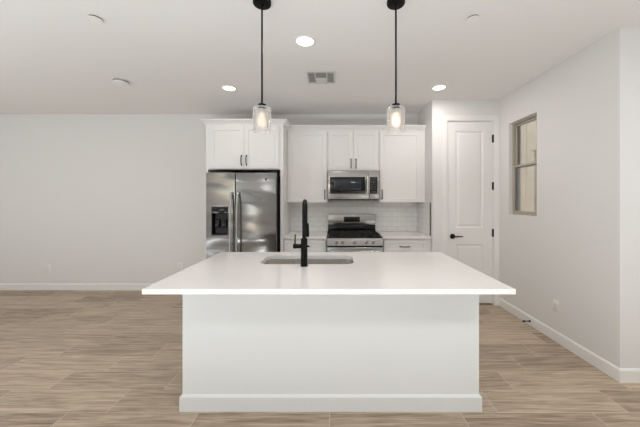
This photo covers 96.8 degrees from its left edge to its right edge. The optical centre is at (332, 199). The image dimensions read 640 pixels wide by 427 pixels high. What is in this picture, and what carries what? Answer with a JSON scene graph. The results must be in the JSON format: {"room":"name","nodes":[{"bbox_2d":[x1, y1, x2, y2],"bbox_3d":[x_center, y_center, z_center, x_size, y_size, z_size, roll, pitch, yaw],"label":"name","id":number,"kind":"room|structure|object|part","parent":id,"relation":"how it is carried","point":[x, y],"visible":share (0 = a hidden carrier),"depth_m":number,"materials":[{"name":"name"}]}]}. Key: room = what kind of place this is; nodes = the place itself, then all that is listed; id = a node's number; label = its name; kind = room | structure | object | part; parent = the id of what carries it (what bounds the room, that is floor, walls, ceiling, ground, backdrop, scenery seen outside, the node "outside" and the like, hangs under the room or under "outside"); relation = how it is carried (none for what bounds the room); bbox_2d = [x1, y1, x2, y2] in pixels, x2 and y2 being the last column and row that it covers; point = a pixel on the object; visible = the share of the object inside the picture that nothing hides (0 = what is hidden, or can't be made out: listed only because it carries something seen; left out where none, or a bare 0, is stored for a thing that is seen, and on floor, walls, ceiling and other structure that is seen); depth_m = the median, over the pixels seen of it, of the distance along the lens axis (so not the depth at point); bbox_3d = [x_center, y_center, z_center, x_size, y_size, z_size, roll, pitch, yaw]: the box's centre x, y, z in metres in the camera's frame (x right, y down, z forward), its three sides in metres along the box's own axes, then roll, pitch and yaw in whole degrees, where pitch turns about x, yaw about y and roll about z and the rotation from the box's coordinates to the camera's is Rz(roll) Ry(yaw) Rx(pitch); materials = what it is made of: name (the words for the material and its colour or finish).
{"room":"kitchen","nodes":[
{"label":"kitchen","id":0,"kind":"room"},
{"bbox_2d":[0,114,417,282],"bbox_3d":[-2.090,0.040,4.495,8.900,2.740,0.140,0,0,0],"label":"wall","id":1,"kind":"structure","parent":0,"point":[93,198],"depth_m":4.42,"materials":[{"name":"white paint"}]},
{"bbox_2d":[287,130,327,201],"bbox_3d":[-0.369,-0.480,4.227,0.588,1.044,0.377,0,0,0],"label":"upper cabinet","id":2,"kind":"object","parent":1,"relation":"attached to","point":[307,150],"visible":1,"depth_m":4.08,"materials":[{"name":"white paint"}]},
{"bbox_2d":[0,283,639,382],"bbox_3d":[-1.200,1.358,0.113,10.402,0.104,8.627,0,0,0],"label":"baseboard","id":3,"kind":"structure","parent":1,"relation":"attached to","point":[622,375],"depth_m":3.11,"materials":[{"name":"white paint"}]},
{"bbox_2d":[328,130,378,170],"bbox_3d":[0.292,-0.707,4.227,0.734,0.590,0.377,0,0,0],"label":"upper cabinet","id":4,"kind":"object","parent":1,"relation":"attached to","point":[348,150],"visible":1,"depth_m":4.08,"materials":[{"name":"white paint"}]},
{"bbox_3d":[0.115,-0.696,4.085,0.353,0.560,0.019,0,0,0],"label":"door","id":5,"kind":"part","parent":4,"relation":"part of","materials":[{"name":"white paint"}]},
{"bbox_2d":[328,171,378,199],"bbox_3d":[0.293,-0.200,4.190,0.726,0.424,0.446,0,0,0],"label":"microwave","id":6,"kind":"object","parent":4,"relation":"attached to","point":[342,185],"visible":1,"depth_m":4.01,"materials":[{"name":"grey metal"}]},
{"bbox_3d":[0.583,-0.205,4.030,0.147,0.406,0.031,0,0,0],"label":"control panel","id":7,"kind":"part","parent":6,"relation":"part of","materials":[{"name":"silver metal"}]},
{"bbox_3d":[0.471,-0.696,4.085,0.353,0.560,0.019,0,0,0],"label":"door","id":8,"kind":"part","parent":4,"relation":"part of","materials":[{"name":"white paint"}]},
{"bbox_2d":[290,202,417,230],"bbox_3d":[0.327,0.269,4.420,1.978,0.453,0.008,0,0,0],"label":"tile backsplash","id":9,"kind":"structure","parent":1,"relation":"attached to","point":[389,216],"depth_m":4.42,"materials":[{"name":"white tile"}]},
{"bbox_2d":[375,130,424,201],"bbox_3d":[0.993,-0.480,4.227,0.664,1.044,0.377,0,0,0],"label":"upper cabinet","id":10,"kind":"object","parent":1,"relation":"attached to","point":[401,152],"visible":0.99,"depth_m":4.08,"materials":[{"name":"white paint"}]},
{"bbox_2d":[0,0,639,113],"bbox_3d":[-1.200,-1.405,0.113,10.680,0.150,8.905,0,0,0],"label":"ceiling","id":11,"kind":"structure","parent":0,"point":[174,56],"depth_m":2.57,"materials":[{"name":"white paint"}]},
{"bbox_2d":[87,15,102,23],"bbox_3d":[-1.744,-1.323,2.080,0.092,0.014,0.092,0,0,0],"label":"sprinkler cover","id":12,"kind":"object","parent":11,"relation":"attached to","point":[93,18],"visible":1,"depth_m":2.08,"materials":[{"name":"grey plastic"}]},
{"bbox_2d":[112,78,128,86],"bbox_3d":[-2.380,-1.310,3.187,0.156,0.040,0.156,0,0,0],"label":"smoke detector","id":13,"kind":"object","parent":11,"relation":"attached to","point":[117,81],"visible":1,"depth_m":3.16,"materials":[{"name":"grey plastic"}]},
{"bbox_2d":[221,85,236,90],"bbox_3d":[-1.240,-1.327,3.388,0.176,0.007,0.176,0,0,0],"label":"recessed light","id":14,"kind":"object","parent":11,"relation":"in","point":[224,87],"visible":1,"depth_m":3.39,"materials":[{"name":"white"}]},
{"bbox_2d":[253,0,270,129],"bbox_3d":[-0.475,-0.891,1.900,0.120,0.878,0.120,0,0,0],"label":"pendant light","id":15,"kind":"object","parent":11,"relation":"hanging from","point":[261,111],"visible":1,"depth_m":1.89,"materials":[{"name":"black metal"}]},
{"bbox_2d":[258,103,265,108],"bbox_3d":[-0.475,-0.611,1.900,0.054,0.062,0.054,0,0,0],"label":"socket","id":16,"kind":"object","parent":15,"relation":"attached to","point":[261,105],"depth_m":1.88,"materials":[{"name":"black metal"}]},
{"bbox_3d":[-0.475,-0.968,1.900,0.012,0.665,0.012,0,0,0],"label":"rod","id":17,"kind":"part","parent":15,"relation":"part of","materials":[{"name":"black metal"}]},
{"bbox_3d":[-0.475,-0.539,1.900,0.080,0.129,0.080,0,0,0],"label":"glass","id":18,"kind":"part","parent":15,"relation":"part of","materials":[{"name":"white"}]},
{"bbox_2d":[294,35,314,46],"bbox_3d":[-0.235,-1.327,2.383,0.176,0.007,0.176,0,0,0],"label":"recessed light","id":19,"kind":"object","parent":11,"relation":"in","point":[302,40],"visible":1,"depth_m":2.38,"materials":[{"name":"white plastic"}]},
{"bbox_2d":[306,71,335,83],"bbox_3d":[-0.128,-1.325,3.092,0.312,0.008,0.305,0,0,0],"label":"ceiling vent","id":20,"kind":"object","parent":11,"relation":"in","point":[313,77],"visible":1,"depth_m":3.09,"materials":[{"name":"white metal"}]},
{"bbox_2d":[387,0,404,129],"bbox_3d":[0.421,-0.891,1.900,0.120,0.878,0.120,0,0,0],"label":"pendant light","id":21,"kind":"object","parent":11,"relation":"hanging from","point":[395,112],"visible":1,"depth_m":1.89,"materials":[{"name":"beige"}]},
{"bbox_2d":[392,103,399,108],"bbox_3d":[0.421,-0.611,1.900,0.054,0.062,0.054,0,0,0],"label":"socket","id":22,"kind":"object","parent":21,"relation":"attached to","point":[396,105],"depth_m":1.88,"materials":[{"name":"black metal"}]},
{"bbox_3d":[0.421,-0.968,1.900,0.012,0.665,0.012,0,0,0],"label":"rod","id":23,"kind":"part","parent":21,"relation":"part of","materials":[{"name":"black metal"}]},
{"bbox_3d":[0.421,-0.539,1.900,0.080,0.129,0.080,0,0,0],"label":"glass","id":24,"kind":"part","parent":21,"relation":"part of","materials":[{"name":"white"}]},
{"bbox_2d":[431,85,446,90],"bbox_3d":[1.259,-1.327,3.373,0.176,0.007,0.176,0,0,0],"label":"recessed light","id":25,"kind":"object","parent":11,"relation":"in","point":[436,87],"visible":1,"depth_m":3.36,"materials":[{"name":"white"}]},
{"bbox_2d":[466,15,479,23],"bbox_3d":[1.026,-1.323,2.080,0.092,0.014,0.092,0,0,0],"label":"sprinkler cover","id":26,"kind":"object","parent":11,"relation":"attached to","point":[473,18],"visible":1,"depth_m":2.08,"materials":[{"name":"grey plastic"}]},
{"bbox_2d":[0,290,639,426],"bbox_3d":[-1.200,1.470,0.113,10.680,0.120,8.905,0,0,0],"label":"floor","id":27,"kind":"structure","parent":0,"point":[69,358],"depth_m":2.24,"materials":[{"name":"brown wood"}]},
{"bbox_2d":[206,172,279,258],"bbox_3d":[-1.183,0.518,3.992,0.903,1.760,0.816,0,0,0],"label":"refrigerator","id":28,"kind":"object","parent":27,"relation":"on","point":[243,209],"visible":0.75,"depth_m":3.66,"materials":[{"name":"grey metal"}]},
{"bbox_3d":[-1.450,0.486,3.696,0.370,1.668,0.073,0,0,0],"label":"door","id":29,"kind":"part","parent":28,"relation":"part of","materials":[{"name":"silver metal"}]},
{"bbox_3d":[-1.302,0.450,3.623,0.028,1.092,0.077,0,0,0],"label":"handle","id":30,"kind":"part","parent":28,"relation":"part of","materials":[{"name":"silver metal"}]},
{"bbox_3d":[-1.222,0.450,3.623,0.028,1.092,0.077,0,0,0],"label":"handle","id":31,"kind":"part","parent":28,"relation":"part of","materials":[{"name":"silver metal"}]},
{"bbox_3d":[-0.996,0.486,3.696,0.527,1.668,0.073,0,0,0],"label":"door","id":32,"kind":"part","parent":28,"relation":"part of","materials":[{"name":"silver metal"}]},
{"bbox_2d":[206,125,289,251],"bbox_3d":[-1.179,0.204,4.079,1.031,2.412,0.691,0,0,0],"label":"tall cabinet","id":33,"kind":"object","parent":27,"relation":"on","point":[229,148],"visible":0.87,"depth_m":3.78,"materials":[{"name":"white paint"}]},
{"bbox_3d":[-1.681,0.204,4.107,0.028,2.412,0.634,0,0,0],"label":"panel","id":34,"kind":"part","parent":33,"relation":"part of","materials":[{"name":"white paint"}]},
{"bbox_3d":[-1.411,-0.697,3.780,0.457,0.562,0.019,0,0,0],"label":"door","id":35,"kind":"part","parent":33,"relation":"part of","materials":[{"name":"white paint"}]},
{"bbox_3d":[-0.951,-0.697,3.780,0.457,0.562,0.019,0,0,0],"label":"door","id":36,"kind":"part","parent":33,"relation":"part of","materials":[{"name":"white paint"}]},
{"bbox_3d":[-0.684,0.204,4.107,0.040,2.412,0.634,0,0,0],"label":"panel","id":37,"kind":"part","parent":33,"relation":"part of","materials":[{"name":"white paint"}]},
{"bbox_2d":[200,119,425,129],"bbox_3d":[-0.213,-1.028,4.080,3.074,0.067,0.689,0,0,0],"label":"crown molding","id":38,"kind":"structure","parent":33,"relation":"on","point":[284,122],"depth_m":4.04,"materials":[{"name":"white paint"}]},
{"bbox_2d":[284,239,326,251],"bbox_3d":[-0.375,0.968,4.101,0.576,0.884,0.645,0,0,0],"label":"base cabinet","id":39,"kind":"object","parent":27,"relation":"on","point":[315,245],"visible":0.09,"depth_m":3.81,"materials":[{"name":"white paint"}]},
{"bbox_2d":[283,231,327,238],"bbox_3d":[-0.373,0.511,4.106,0.579,0.030,0.621,0,0,0],"label":"countertop","id":40,"kind":"structure","parent":39,"relation":"on","point":[312,234],"depth_m":3.91,"materials":[{"name":"white stone"}]},
{"bbox_2d":[179,294,481,411],"bbox_3d":[-0.015,0.969,2.288,2.012,0.883,0.806,0,0,0],"label":"kitchen island","id":41,"kind":"object","parent":27,"relation":"on","point":[242,352],"visible":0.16,"depth_m":1.90,"materials":[{"name":"white"}]},
{"bbox_2d":[142,252,515,293],"bbox_3d":[-0.023,0.511,2.127,2.069,0.030,1.113,0,0,0],"label":"island countertop","id":42,"kind":"structure","parent":41,"relation":"on","point":[223,272],"depth_m":1.83,"materials":[{"name":"white stone"}]},
{"bbox_2d":[293,199,308,266],"bbox_3d":[-0.238,0.247,2.206,0.118,0.498,0.230,0,0,0],"label":"faucet","id":43,"kind":"object","parent":42,"relation":"on","point":[305,225],"visible":1,"depth_m":2.10,"materials":[{"name":"black metal"}]},
{"bbox_3d":[-0.218,0.154,2.206,0.031,0.312,0.206,0,0,-2],"label":"spout","id":44,"kind":"part","parent":43,"relation":"part of","materials":[{"name":"black metal"}]},
{"bbox_2d":[263,259,352,263],"bbox_3d":[-0.203,0.625,2.349,0.781,0.196,0.386,0,0,0],"label":"undermount sink","id":45,"kind":"object","parent":42,"relation":"in","point":[270,261],"visible":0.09,"depth_m":2.52,"materials":[{"name":"silver metal"}]},
{"bbox_3d":[-0.015,1.356,2.250,2.012,0.108,0.729,0,0,0],"label":"baseboard","id":46,"kind":"part","parent":41,"relation":"part of","materials":[{"name":"white wood"}]},
{"bbox_2d":[327,214,382,251],"bbox_3d":[0.290,0.816,4.044,0.741,1.188,0.722,0,0,0],"label":"gas range","id":47,"kind":"object","parent":27,"relation":"on","point":[346,232],"visible":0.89,"depth_m":3.85,"materials":[{"name":"grey metal"}]},
{"bbox_3d":[0.286,0.454,4.381,0.725,0.127,0.046,0,0,0],"label":"panel","id":48,"kind":"part","parent":47,"relation":"part of","materials":[{"name":"metal"}]},
{"bbox_3d":[0.290,0.913,3.776,0.737,0.563,0.047,0,0,0],"label":"oven door","id":49,"kind":"part","parent":47,"relation":"part of","materials":[{"name":"silver metal"}]},
{"bbox_2d":[327,233,382,237],"bbox_3d":[0.290,0.509,4.053,0.741,0.016,0.555,0,0,0],"label":"cooktop","id":50,"kind":"object","parent":47,"relation":"in","point":[328,236],"depth_m":3.81,"materials":[{"name":"black metal"}]},
{"bbox_3d":[0.290,0.564,3.778,0.741,0.093,0.046,0,0,0],"label":"control panel","id":51,"kind":"part","parent":47,"relation":"part of","materials":[{"name":"silver metal"}]},
{"bbox_3d":[0.290,0.675,3.718,0.661,0.024,0.070,0,0,0],"label":"handle","id":52,"kind":"part","parent":47,"relation":"part of","materials":[{"name":"silver metal"}]},
{"bbox_2d":[383,239,430,251],"bbox_3d":[0.996,0.968,4.101,0.656,0.884,0.645,0,0,0],"label":"base cabinet","id":53,"kind":"object","parent":27,"relation":"on","point":[389,245],"visible":0.3,"depth_m":3.83,"materials":[{"name":"white paint"}]},
{"bbox_2d":[376,231,430,238],"bbox_3d":[0.991,0.511,4.106,0.651,0.030,0.621,0,0,0],"label":"countertop","id":54,"kind":"structure","parent":53,"relation":"on","point":[385,234],"depth_m":3.91,"materials":[{"name":"white stone"}]},
{"bbox_2d":[418,104,428,235],"bbox_3d":[1.383,0.040,4.165,0.115,2.740,0.521,0,0,0],"label":"wall","id":55,"kind":"structure","parent":0,"point":[423,116],"depth_m":4.03,"materials":[{"name":"white paint"}]},
{"bbox_2d":[418,202,430,235],"bbox_3d":[1.319,0.269,4.136,0.012,0.453,0.576,0,0,0],"label":"tile backsplash","id":56,"kind":"structure","parent":55,"relation":"attached to","point":[424,209],"depth_m":4.09,"materials":[{"name":"white tile"}]},
{"bbox_3d":[1.319,0.269,3.852,0.012,0.453,0.008,0,0,0],"label":"edge trim","id":57,"kind":"part","parent":56,"relation":"part of","materials":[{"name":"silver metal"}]},
{"bbox_2d":[429,100,498,252],"bbox_3d":[1.772,0.040,3.846,0.895,2.740,0.115,0,0,0],"label":"wall","id":58,"kind":"structure","parent":0,"point":[437,108],"depth_m":3.79,"materials":[{"name":"white paint"}]},
{"bbox_2d":[447,122,493,302],"bbox_3d":[1.841,0.174,3.788,0.620,2.427,0.096,0,0,0],"label":"door","id":59,"kind":"structure","parent":58,"relation":"in","point":[470,184],"depth_m":3.80,"materials":[{"name":"white paint"}]},
{"bbox_3d":[1.641,0.492,3.771,0.158,0.070,0.061,0,0,0],"label":"lever handle","id":60,"kind":"part","parent":59,"relation":"part of","materials":[{"name":"black metal"}]},
{"bbox_2d":[442,115,499,305],"bbox_3d":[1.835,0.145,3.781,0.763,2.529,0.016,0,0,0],"label":"trim","id":61,"kind":"structure","parent":58,"relation":"attached to","point":[496,118],"depth_m":3.77,"materials":[{"name":"white paint"}]},
{"bbox_2d":[499,38,602,357],"bbox_3d":[2.290,0.040,3.381,0.140,2.740,2.087,0,0,0],"label":"wall","id":62,"kind":"structure","parent":0,"point":[556,253],"depth_m":2.75,"materials":[{"name":"white paint"}]},
{"bbox_2d":[512,114,536,215],"bbox_3d":[2.288,-0.385,3.337,0.060,1.140,0.483,0,0,0],"label":"window","id":63,"kind":"structure","parent":62,"relation":"in","point":[524,131],"depth_m":3.38,"materials":[{"name":"beige plastic"}]},
{"bbox_3d":[2.275,-0.129,3.337,0.026,0.588,0.443,0,0,0],"label":"sash","id":64,"kind":"part","parent":63,"relation":"part of","materials":[{"name":"beige plastic"}]},
{"bbox_3d":[2.302,-0.661,3.337,0.026,0.548,0.443,0,0,0],"label":"sash","id":65,"kind":"part","parent":63,"relation":"part of","materials":[{"name":"beige plastic"}]},
{"bbox_3d":[2.275,-0.129,3.337,0.004,0.550,0.409,0,0,0],"label":"pane","id":66,"kind":"part","parent":63,"relation":"part of","materials":[{"name":"clear glass"}]},
{"bbox_3d":[2.302,-0.661,3.337,0.004,0.510,0.409,0,0,0],"label":"pane","id":67,"kind":"part","parent":63,"relation":"part of","materials":[{"name":"clear glass"}]},
{"bbox_2d":[553,299,558,312],"bbox_3d":[2.216,1.057,2.825,0.008,0.116,0.070,0,0,0],"label":"wall outlet","id":68,"kind":"object","parent":62,"relation":"attached to","point":[555,302],"visible":1,"depth_m":2.81,"materials":[{"name":"white plastic"}]},
{"bbox_2d":[603,28,639,367],"bbox_3d":[3.180,0.040,2.268,1.920,2.740,0.140,0,0,0],"label":"wall","id":69,"kind":"structure","parent":0,"point":[621,47],"depth_m":2.20,"materials":[{"name":"white paint"}]}
]}

